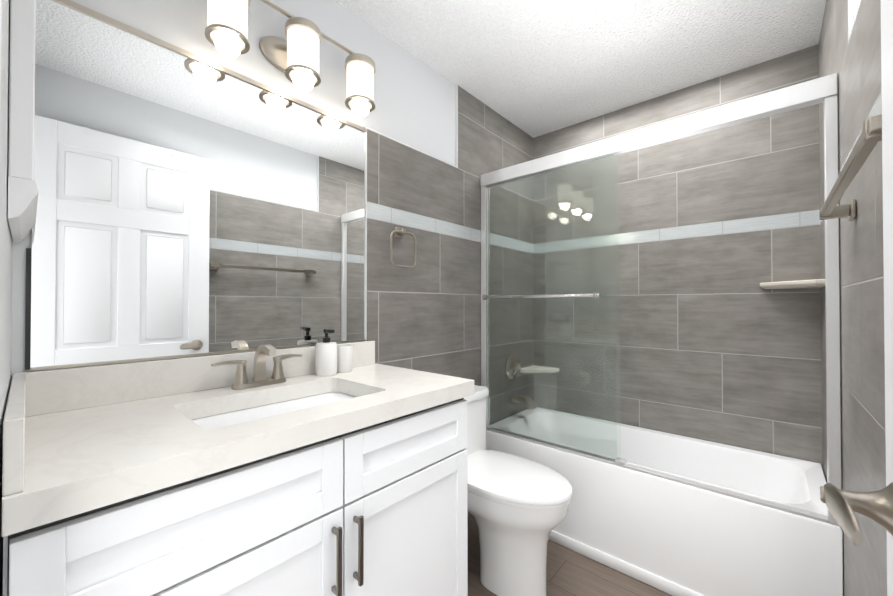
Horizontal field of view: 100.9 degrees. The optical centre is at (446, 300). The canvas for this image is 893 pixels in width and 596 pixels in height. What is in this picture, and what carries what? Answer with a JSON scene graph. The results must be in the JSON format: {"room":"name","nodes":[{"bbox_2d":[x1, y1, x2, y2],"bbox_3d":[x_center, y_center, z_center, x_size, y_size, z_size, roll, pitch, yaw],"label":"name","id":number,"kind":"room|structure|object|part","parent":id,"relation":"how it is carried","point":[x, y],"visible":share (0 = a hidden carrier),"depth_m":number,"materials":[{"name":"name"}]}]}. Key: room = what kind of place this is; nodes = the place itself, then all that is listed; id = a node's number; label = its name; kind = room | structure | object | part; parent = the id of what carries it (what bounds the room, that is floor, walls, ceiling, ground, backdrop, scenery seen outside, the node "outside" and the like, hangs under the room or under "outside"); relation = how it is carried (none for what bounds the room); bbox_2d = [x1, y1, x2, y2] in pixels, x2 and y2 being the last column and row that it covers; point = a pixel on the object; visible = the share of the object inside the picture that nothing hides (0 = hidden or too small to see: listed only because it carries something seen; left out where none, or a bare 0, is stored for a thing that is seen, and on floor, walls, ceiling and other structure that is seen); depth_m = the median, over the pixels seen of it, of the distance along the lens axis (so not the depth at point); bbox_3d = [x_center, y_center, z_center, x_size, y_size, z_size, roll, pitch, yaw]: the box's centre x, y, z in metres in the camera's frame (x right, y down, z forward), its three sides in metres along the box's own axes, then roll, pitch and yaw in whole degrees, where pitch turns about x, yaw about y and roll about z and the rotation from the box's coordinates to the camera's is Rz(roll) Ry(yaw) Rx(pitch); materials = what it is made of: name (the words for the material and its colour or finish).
{"room":"bathroom","nodes":[
{"label":"bathroom","id":0,"kind":"room"},
{"bbox_2d":[0,0,12,595],"bbox_3d":[-0.490,-0.006,0.319,1.535,2.490,0.120,0,-1,41],"label":"wall","id":1,"kind":"structure","parent":0,"point":[6,246],"depth_m":0.57,"materials":[{"name":"white paint"}]},
{"bbox_2d":[0,0,1,110],"bbox_3d":[-0.263,0.142,0.118,0.900,2.190,0.120,0,-1,41],"label":"door frame","id":2,"kind":"structure","parent":1,"relation":"attached to","point":[0,47],"depth_m":0.46,"materials":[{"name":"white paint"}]},
{"bbox_2d":[881,0,892,595],"bbox_3d":[0.359,0.132,0.201,0.034,2.188,0.814,0,-1,41],"label":"door","id":3,"kind":"structure","parent":1,"relation":"in","point":[887,75],"depth_m":0.50,"materials":[{"name":"white"}]},
{"bbox_2d":[820,483,892,544],"bbox_3d":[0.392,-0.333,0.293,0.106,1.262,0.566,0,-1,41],"label":"door lever","id":4,"kind":"object","parent":3,"relation":"attached to","point":[843,506],"visible":1,"depth_m":0.46,"materials":[{"name":"silver metal"}]},
{"bbox_2d":[11,0,455,380],"bbox_3d":[-0.232,0.009,1.864,0.120,2.490,2.780,0,-1,41],"label":"wall","id":5,"kind":"structure","parent":0,"point":[415,101],"depth_m":1.49,"materials":[{"name":"white paint"}]},
{"bbox_2d":[8,0,37,242],"bbox_3d":[-0.861,-0.690,0.757,0.380,1.107,0.034,0,-1,41],"label":"upper cabinet","id":6,"kind":"object","parent":5,"relation":"attached to","point":[22,197],"visible":1,"depth_m":0.63,"materials":[{"name":"white paint"}]},
{"bbox_2d":[25,0,366,370],"bbox_3d":[-0.681,-0.296,1.256,0.010,0.934,0.987,0,-1,41],"label":"mirror","id":7,"kind":"object","parent":5,"relation":"attached to","point":[189,204],"visible":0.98,"depth_m":1.10,"materials":[{"name":"clear glass"}]},
{"bbox_2d":[205,0,375,112],"bbox_3d":[-0.524,-0.886,1.317,0.173,0.201,0.619,0,-1,41],"label":"sconce","id":8,"kind":"object","parent":5,"relation":"attached to","point":[294,57],"visible":1,"depth_m":1.26,"materials":[{"name":"white glass"}]},
{"bbox_2d":[364,85,457,340],"bbox_3d":[-0.150,0.009,1.859,0.011,2.490,0.638,0,-1,41],"label":"trim","id":9,"kind":"structure","parent":5,"relation":"attached to","point":[366,127],"depth_m":1.63,"materials":[{"name":"silver metal"}]},
{"bbox_2d":[367,86,533,516],"bbox_3d":[0.150,0.012,2.200,0.011,2.490,1.530,0,-1,41],"label":"wall tiles","id":10,"kind":"structure","parent":5,"relation":"attached to","point":[424,313],"depth_m":2.05,"materials":[{"name":"grey tile"}]},
{"bbox_2d":[390,227,415,267],"bbox_3d":[-0.215,-0.254,1.745,0.045,0.194,0.160,0,-1,41],"label":"towel ring","id":11,"kind":"object","parent":10,"relation":"attached to","point":[399,232],"visible":1,"depth_m":1.74,"materials":[{"name":"silver metal"}]},
{"bbox_2d":[505,354,520,378],"bbox_3d":[0.471,0.450,2.507,0.059,0.170,0.170,0,-1,41],"label":"shower valve","id":12,"kind":"object","parent":10,"relation":"attached to","point":[509,362],"depth_m":2.49,"materials":[{"name":"silver metal"}]},
{"bbox_2d":[510,393,535,409],"bbox_3d":[0.513,0.674,2.467,0.172,0.083,0.063,0,-1,41],"label":"tub spout","id":13,"kind":"object","parent":10,"relation":"attached to","point":[523,402],"depth_m":2.44,"materials":[{"name":"silver metal"}]},
{"bbox_2d":[520,365,558,372],"bbox_3d":[0.662,0.495,2.616,0.200,0.032,0.200,0,-1,41],"label":"corner shelf","id":14,"kind":"object","parent":5,"relation":"attached to","point":[531,369],"depth_m":2.60,"materials":[{"name":"beige stone"}]},
{"bbox_2d":[480,73,841,525],"bbox_3d":[0.773,-0.004,1.754,1.510,1.551,0.094,0,-1,41],"label":"shower door frame","id":15,"kind":"object","parent":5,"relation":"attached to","point":[824,90],"visible":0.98,"depth_m":1.76,"materials":[{"name":"silver metal"}]},
{"bbox_3d":[0.484,-0.025,1.986,0.687,0.034,0.060,0,-1,41],"label":"handle","id":16,"kind":"part","parent":15,"relation":"part of","materials":[{"name":"silver metal"}]},
{"bbox_3d":[0.535,0.025,1.996,0.766,1.474,0.024,0,-1,41],"label":"glass","id":17,"kind":"part","parent":15,"relation":"part of","materials":[{"name":"clear glass"}]},
{"bbox_2d":[467,514,671,595],"bbox_3d":[0.125,1.274,0.805,2.040,0.060,3.880,0,-1,41],"label":"floor","id":18,"kind":"structure","parent":0,"point":[569,572],"depth_m":1.67,"materials":[{"name":"brown wood"}]},
{"bbox_2d":[1,341,473,595],"bbox_3d":[-0.452,0.709,1.073,0.579,1.075,1.065,0,-1,41],"label":"bathroom vanity","id":19,"kind":"object","parent":18,"relation":"on","point":[193,476],"visible":0.98,"depth_m":0.84,"materials":[{"name":"white wood"}]},
{"bbox_2d":[211,344,301,389],"bbox_3d":[-0.590,0.209,1.198,0.122,0.136,0.281,0,-1,41],"label":"faucet","id":20,"kind":"object","parent":19,"relation":"on","point":[259,378],"visible":1,"depth_m":1.21,"materials":[{"name":"silver metal"}]},
{"bbox_2d":[315,329,336,375],"bbox_3d":[-0.454,0.193,1.398,0.084,0.172,0.079,0,-1,41],"label":"soap dispenser","id":21,"kind":"object","parent":19,"relation":"on","point":[326,357],"visible":1,"depth_m":1.37,"materials":[{"name":"white ceramic"}]},
{"bbox_2d":[337,344,351,372],"bbox_3d":[-0.409,0.228,1.468,0.066,0.103,0.066,0,-1,41],"label":"tumbler","id":22,"kind":"object","parent":19,"relation":"on","point":[344,358],"visible":0.75,"depth_m":1.44,"materials":[{"name":"white ceramic"}]},
{"bbox_2d":[464,385,572,595],"bbox_3d":[0.214,0.853,1.703,0.738,0.798,0.430,0,-1,41],"label":"toilet","id":23,"kind":"object","parent":18,"relation":"on","point":[517,507],"visible":0.71,"depth_m":1.53,"materials":[{"name":"white ceramic"}]},
{"bbox_2d":[486,407,842,595],"bbox_3d":[0.993,1.015,1.994,1.511,0.480,0.688,0,-1,41],"label":"bathtub","id":24,"kind":"object","parent":18,"relation":"on","point":[672,537],"visible":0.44,"depth_m":1.65,"materials":[{"name":"white ceramic"}]},
{"bbox_2d":[334,0,825,137],"bbox_3d":[0.125,-1.276,0.829,2.040,0.060,3.880,0,-1,41],"label":"ceiling","id":25,"kind":"structure","parent":0,"point":[533,68],"depth_m":1.77,"materials":[{"name":"white paint"}]},
{"bbox_2d":[854,0,859,19],"bbox_3d":[1.010,-0.002,0.771,0.120,2.490,2.780,0,-1,41],"label":"wall","id":26,"kind":"structure","parent":0,"point":[856,3],"depth_m":1.07,"materials":[{"name":"white paint"}]},
{"bbox_2d":[760,279,824,288],"bbox_3d":[1.633,-0.078,1.754,0.220,0.032,0.220,0,-1,41],"label":"corner shelf","id":27,"kind":"object","parent":26,"relation":"attached to","point":[813,283],"visible":0.89,"depth_m":1.72,"materials":[{"name":"beige stone"}]},
{"bbox_2d":[818,0,886,595],"bbox_3d":[0.961,-0.001,0.814,0.011,2.490,2.540,0,-1,41],"label":"wall tiles","id":28,"kind":"structure","parent":26,"relation":"attached to","point":[855,63],"depth_m":0.99,"materials":[{"name":"grey tile"}]},
{"bbox_2d":[819,114,881,220],"bbox_3d":[0.889,-0.256,0.797,0.070,0.052,0.745,0,-1,41],"label":"towel rail","id":29,"kind":"object","parent":28,"relation":"attached to","point":[870,137],"visible":0.96,"depth_m":0.70,"materials":[{"name":"silver metal"}]},
{"bbox_2d":[848,0,861,43],"bbox_3d":[0.663,-1.011,0.486,0.011,0.476,1.640,0,-1,41],"label":"trim","id":30,"kind":"structure","parent":26,"relation":"attached to","point":[851,22],"depth_m":1.09,"materials":[{"name":"silver metal"}]},
{"bbox_3d":[1.267,0.013,2.316,1.535,2.490,0.120,0,-1,41],"label":"wall","id":31,"kind":"structure","parent":0,"visible":0},
{"bbox_2d":[533,44,822,467],"bbox_3d":[1.224,0.013,2.267,1.515,2.490,0.011,0,-1,41],"label":"wall tiles","id":32,"kind":"structure","parent":31,"relation":"attached to","point":[717,343],"depth_m":2.08,"materials":[{"name":"grey tile"}]}
]}

